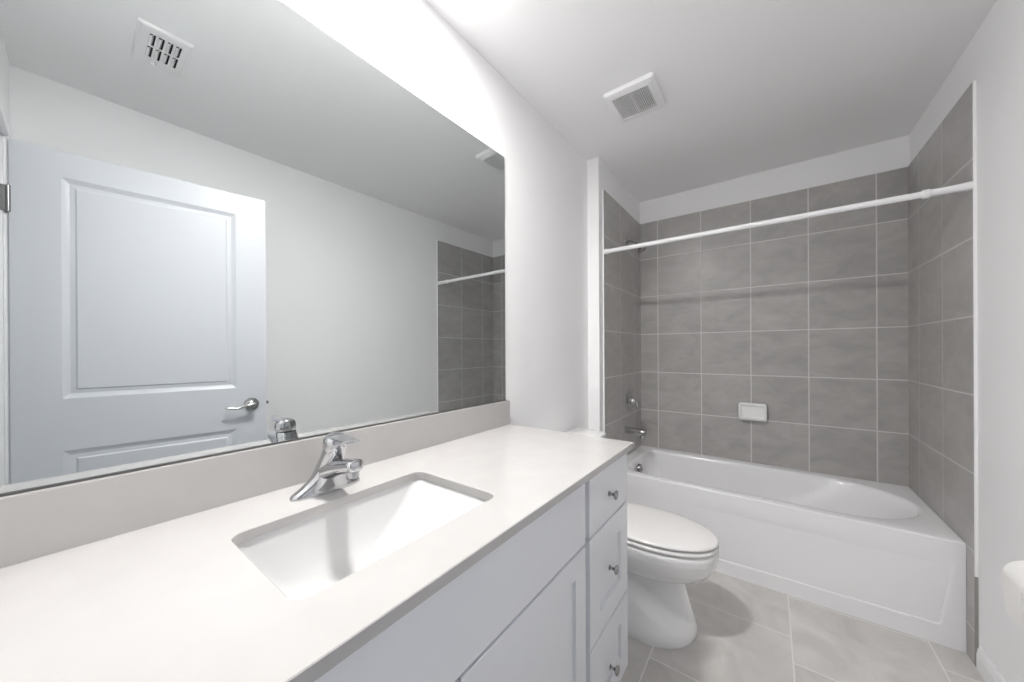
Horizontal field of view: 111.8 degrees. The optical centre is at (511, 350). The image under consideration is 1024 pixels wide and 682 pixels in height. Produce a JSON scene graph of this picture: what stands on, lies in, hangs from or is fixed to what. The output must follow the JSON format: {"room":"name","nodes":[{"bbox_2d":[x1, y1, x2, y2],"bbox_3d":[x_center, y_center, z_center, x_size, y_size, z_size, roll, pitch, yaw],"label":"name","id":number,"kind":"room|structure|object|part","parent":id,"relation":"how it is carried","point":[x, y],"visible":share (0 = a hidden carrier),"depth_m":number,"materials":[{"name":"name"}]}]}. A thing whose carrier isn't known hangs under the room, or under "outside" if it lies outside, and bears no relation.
{"room":"bathroom","nodes":[
{"label":"bathroom","id":0,"kind":"room"},
{"bbox_2d":[1,0,588,568],"bbox_3d":[-0.286,0.010,1.383,0.213,2.487,2.389,0,0,37],"label":"wall","id":1,"kind":"structure","parent":0,"point":[410,42],"depth_m":1.67,"materials":[{"name":"white paint"}]},
{"bbox_2d":[0,0,505,496],"bbox_3d":[-0.442,-0.321,1.029,0.008,1.097,1.353,0,0,37],"label":"wall mirror","id":2,"kind":"object","parent":1,"relation":"attached to","point":[225,228],"visible":1,"depth_m":0.76,"materials":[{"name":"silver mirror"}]},
{"bbox_2d":[0,400,509,568],"bbox_3d":[-0.437,0.283,1.022,0.020,0.108,1.385,0,0,37],"label":"backsplash","id":3,"kind":"structure","parent":1,"relation":"attached to","point":[39,523],"depth_m":0.70,"materials":[{"name":"white stone"}]},
{"bbox_2d":[587,157,639,431],"bbox_3d":[0.762,0.003,2.729,0.289,2.487,1.064,0,0,37],"label":"wall","id":4,"kind":"structure","parent":0,"point":[599,176],"depth_m":2.24,"materials":[{"name":"white paint"}]},
{"bbox_2d":[602,189,604,431],"bbox_3d":[0.601,0.097,2.263,0.008,2.301,0.002,0,0,37],"label":"trim","id":5,"kind":"structure","parent":4,"relation":"attached to","point":[602,189],"depth_m":2.26,"materials":[{"name":"white paint"}]},
{"bbox_2d":[603,189,640,455],"bbox_3d":[0.841,0.096,2.586,0.007,2.300,0.802,0,0,37],"label":"wall tile","id":6,"kind":"structure","parent":4,"relation":"attached to","point":[622,283],"depth_m":2.53,"materials":[{"name":"grey tile"}]},
{"bbox_2d":[625,391,638,410],"bbox_3d":[0.925,0.384,2.622,0.082,0.148,0.148,0,0,37],"label":"shower valve","id":7,"kind":"object","parent":6,"relation":"attached to","point":[629,400],"visible":1,"depth_m":2.61,"materials":[{"name":"silver metal"}]},
{"bbox_3d":[0.921,0.384,2.625,0.044,0.060,0.060,0,0,37],"label":"handle","id":8,"kind":"part","parent":7,"relation":"part of","materials":[{"name":"silver metal"}]},
{"bbox_2d":[625,426,645,437],"bbox_3d":[0.911,0.600,2.550,0.146,0.070,0.054,0,0,37],"label":"tub spout","id":9,"kind":"object","parent":6,"relation":"attached to","point":[641,432],"visible":1,"depth_m":2.53,"materials":[{"name":"silver metal"}]},
{"bbox_2d":[625,238,645,252],"bbox_3d":[0.923,-0.784,2.574,0.145,0.130,0.064,0,0,37],"label":"shower","id":10,"kind":"object","parent":6,"relation":"attached to","point":[640,250],"visible":0.7,"depth_m":2.57,"materials":[{"name":"silver metal"}]},
{"bbox_3d":[0.907,-0.800,2.586,0.102,0.059,0.021,0,0,37],"label":"arm","id":11,"kind":"part","parent":10,"relation":"part of","materials":[{"name":"silver metal"}]},
{"bbox_2d":[604,181,972,254],"bbox_3d":[1.218,-0.650,1.827,1.510,0.037,0.037,0,0,37],"label":"shower curtain rod","id":12,"kind":"object","parent":6,"relation":"attached to","point":[967,186],"visible":1,"depth_m":1.65,"materials":[{"name":"white metal"}]},
{"bbox_2d":[426,0,996,202],"bbox_3d":[0.757,-1.288,1.296,2.200,0.100,3.505,0,0,37],"label":"ceiling","id":13,"kind":"structure","parent":0,"point":[748,87],"depth_m":1.53,"materials":[{"name":"white paint"}]},
{"bbox_2d":[603,72,665,122],"bbox_3d":[0.607,-1.226,1.705,0.236,0.025,0.244,0,0,37],"label":"exhaust fan","id":14,"kind":"object","parent":13,"relation":"attached to","point":[643,95],"visible":1,"depth_m":1.68,"materials":[{"name":"white plastic"}]},
{"bbox_2d":[613,85,656,118],"bbox_3d":[0.607,-1.220,1.705,0.162,0.009,0.175,0,0,37],"label":"grille","id":15,"kind":"object","parent":14,"relation":"attached to","point":[639,100],"depth_m":1.70,"materials":[{"name":"white plastic"}]},
{"bbox_2d":[640,135,909,223],"bbox_3d":[1.752,-0.002,2.539,1.526,2.487,0.189,0,0,37],"label":"wall","id":16,"kind":"structure","parent":0,"point":[892,154],"depth_m":2.34,"materials":[{"name":"white paint"}]},
{"bbox_2d":[640,167,908,486],"bbox_3d":[1.692,0.092,2.459,1.520,2.300,0.012,0,0,37],"label":"wall tile","id":17,"kind":"structure","parent":16,"relation":"attached to","point":[806,320],"depth_m":2.32,"materials":[{"name":"grey tile"}]},
{"bbox_2d":[738,402,766,421],"bbox_3d":[1.682,0.431,2.424,0.168,0.124,0.060,0,0,37],"label":"soap dish","id":18,"kind":"object","parent":17,"relation":"attached to","point":[746,411],"visible":1,"depth_m":2.42,"materials":[{"name":"white ceramic"}]},
{"bbox_2d":[620,571,983,681],"bbox_3d":[0.683,1.299,1.181,2.200,0.100,3.800,0,0,37],"label":"floor","id":19,"kind":"structure","parent":0,"point":[748,632],"depth_m":1.45,"materials":[{"name":"tile"}]},
{"bbox_2d":[314,484,585,681],"bbox_3d":[-0.303,0.806,0.720,0.578,0.897,1.034,0,0,37],"label":"base cabinet","id":20,"kind":"object","parent":19,"relation":"on","point":[518,614],"visible":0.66,"depth_m":0.68,"materials":[{"name":"white paint"}]},
{"bbox_2d":[0,424,633,681],"bbox_3d":[-0.204,0.346,0.860,0.566,0.020,1.404,0,0,37],"label":"countertop","id":21,"kind":"structure","parent":20,"relation":"on","point":[176,600],"depth_m":0.50,"materials":[{"name":"white stone"}]},
{"bbox_2d":[289,432,362,501],"bbox_3d":[-0.403,0.265,0.807,0.165,0.144,0.163,0,0,37],"label":"faucet","id":22,"kind":"object","parent":21,"relation":"on","point":[333,472],"visible":1,"depth_m":0.80,"materials":[{"name":"silver metal"}]},
{"bbox_3d":[-0.414,0.214,0.816,0.055,0.041,0.053,0,0,37],"label":"handle","id":23,"kind":"part","parent":22,"relation":"part of","materials":[{"name":"silver metal"}]},
{"bbox_3d":[-0.391,0.276,0.798,0.135,0.072,0.068,0,0,37],"label":"spout","id":24,"kind":"part","parent":22,"relation":"part of","materials":[{"name":"silver metal"}]},
{"bbox_3d":[-0.385,0.203,0.793,0.115,0.014,0.041,0,0,37],"label":"lever","id":25,"kind":"part","parent":22,"relation":"part of","materials":[{"name":"silver metal"}]},
{"bbox_2d":[237,479,486,599],"bbox_3d":[-0.273,0.433,0.716,0.343,0.152,0.487,0,0,37],"label":"sink","id":26,"kind":"object","parent":21,"relation":"in","point":[304,558],"visible":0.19,"depth_m":0.79,"materials":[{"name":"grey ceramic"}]},
{"bbox_3d":[0.056,0.846,0.783,0.019,0.590,0.488,0,0,37],"label":"door","id":27,"kind":"part","parent":20,"relation":"part of","materials":[{"name":"white paint"}]},
{"bbox_2d":[584,453,627,681],"bbox_3d":[0.113,0.803,1.276,0.573,0.897,0.352,0,0,37],"label":"drawers","id":28,"kind":"object","parent":19,"relation":"on","point":[605,545],"visible":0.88,"depth_m":1.11,"materials":[{"name":"white paint"}]},
{"bbox_3d":[0.315,0.707,1.133,0.019,0.316,0.326,0,0,37],"label":"drawer","id":29,"kind":"part","parent":28,"relation":"part of","materials":[{"name":"white paint"}]},
{"bbox_3d":[0.314,0.454,1.133,0.019,0.176,0.326,0,0,37],"label":"drawer","id":30,"kind":"part","parent":28,"relation":"part of","materials":[{"name":"white paint"}]},
{"bbox_3d":[0.317,1.005,1.133,0.019,0.267,0.326,0,0,37],"label":"drawer","id":31,"kind":"part","parent":28,"relation":"part of","materials":[{"name":"white paint"}]},
{"bbox_3d":[0.327,0.699,1.108,0.029,0.029,0.029,0,0,37],"label":"knob","id":32,"kind":"part","parent":28,"relation":"part of","materials":[{"name":"silver metal"}]},
{"bbox_3d":[0.325,0.461,1.108,0.029,0.029,0.029,0,0,37],"label":"knob","id":33,"kind":"part","parent":28,"relation":"part of","materials":[{"name":"silver metal"}]},
{"bbox_3d":[0.330,1.021,1.110,0.029,0.029,0.029,0,0,37],"label":"knob","id":34,"kind":"part","parent":28,"relation":"part of","materials":[{"name":"silver metal"}]},
{"bbox_2d":[567,428,718,648],"bbox_3d":[0.572,0.856,1.697,0.765,0.786,0.420,0,0,37],"label":"toilet","id":35,"kind":"object","parent":19,"relation":"on","point":[667,551],"visible":0.56,"depth_m":1.51,"materials":[{"name":"white ceramic"}]},
{"bbox_3d":[0.342,0.479,1.866,0.198,0.030,0.420,0,0,37],"label":"tank lid","id":36,"kind":"part","parent":35,"relation":"part of","materials":[{"name":"white ceramic"}]},
{"bbox_3d":[0.676,0.842,1.619,0.502,0.016,0.364,0,0,37],"label":"seat","id":37,"kind":"part","parent":35,"relation":"part of","materials":[{"name":"white plastic"}]},
{"bbox_3d":[0.676,0.816,1.619,0.501,0.022,0.362,0,0,37],"label":"lid","id":38,"kind":"part","parent":35,"relation":"part of","materials":[{"name":"white plastic"}]},
{"bbox_3d":[0.604,1.053,1.674,0.687,0.390,0.370,0,0,37],"label":"bowl","id":39,"kind":"part","parent":35,"relation":"part of","materials":[{"name":"white ceramic"}]},
{"bbox_2d":[626,445,966,652],"bbox_3d":[1.476,1.018,2.163,1.508,0.451,0.727,0,0,37],"label":"bathtub","id":40,"kind":"object","parent":19,"relation":"on","point":[871,551],"visible":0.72,"depth_m":1.76,"materials":[{"name":"white ceramic"}]},
{"bbox_3d":[0.936,0.860,2.523,0.024,0.073,0.072,0,0,37],"label":"overflow plate","id":41,"kind":"part","parent":40,"relation":"part of","materials":[{"name":"silver metal"}]},
{"bbox_2d":[909,0,1023,681],"bbox_3d":[1.457,0.002,0.737,0.150,2.487,3.433,0,0,37],"label":"wall","id":42,"kind":"structure","parent":0,"point":[994,57],"depth_m":1.23,"materials":[{"name":"white paint"}]},
{"bbox_2d":[908,83,974,664],"bbox_3d":[2.061,0.091,1.682,0.010,2.300,0.796,0,0,37],"label":"wall tile","id":43,"kind":"structure","parent":42,"relation":"attached to","point":[940,227],"depth_m":1.59,"materials":[{"name":"grey tile"}]},
{"bbox_2d":[972,80,977,576],"bbox_3d":[1.821,-0.084,1.362,0.010,1.949,0.003,0,0,37],"label":"trim","id":44,"kind":"structure","parent":42,"relation":"attached to","point":[973,82],"depth_m":1.36,"materials":[{"name":"white paint"}]},
{"bbox_2d":[974,577,978,665],"bbox_3d":[1.827,1.067,1.363,0.010,0.352,0.003,0,0,37],"label":"trim","id":45,"kind":"structure","parent":42,"relation":"attached to","point":[975,578],"depth_m":1.36,"materials":[{"name":"grey tile"}]},
{"bbox_2d":[976,646,1005,681],"bbox_3d":[1.131,1.200,0.427,0.011,0.094,2.297,0,0,37],"label":"baseboard","id":46,"kind":"structure","parent":42,"relation":"attached to","point":[985,667],"depth_m":1.29,"materials":[{"name":"white paint"}]},
{"bbox_3d":[1.488,0.662,0.952,0.060,0.044,0.200,0,0,37],"label":"toilet paper holder","id":47,"kind":"object","parent":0,"visible":0},
{"bbox_2d":[1002,561,1023,631],"bbox_3d":[1.472,0.694,0.964,0.100,0.166,0.100,0,0,37],"label":"toilet paper roll","id":48,"kind":"object","parent":47,"relation":"hanging from","point":[1012,572],"visible":1,"depth_m":0.99,"materials":[{"name":"white paper"}]}
]}

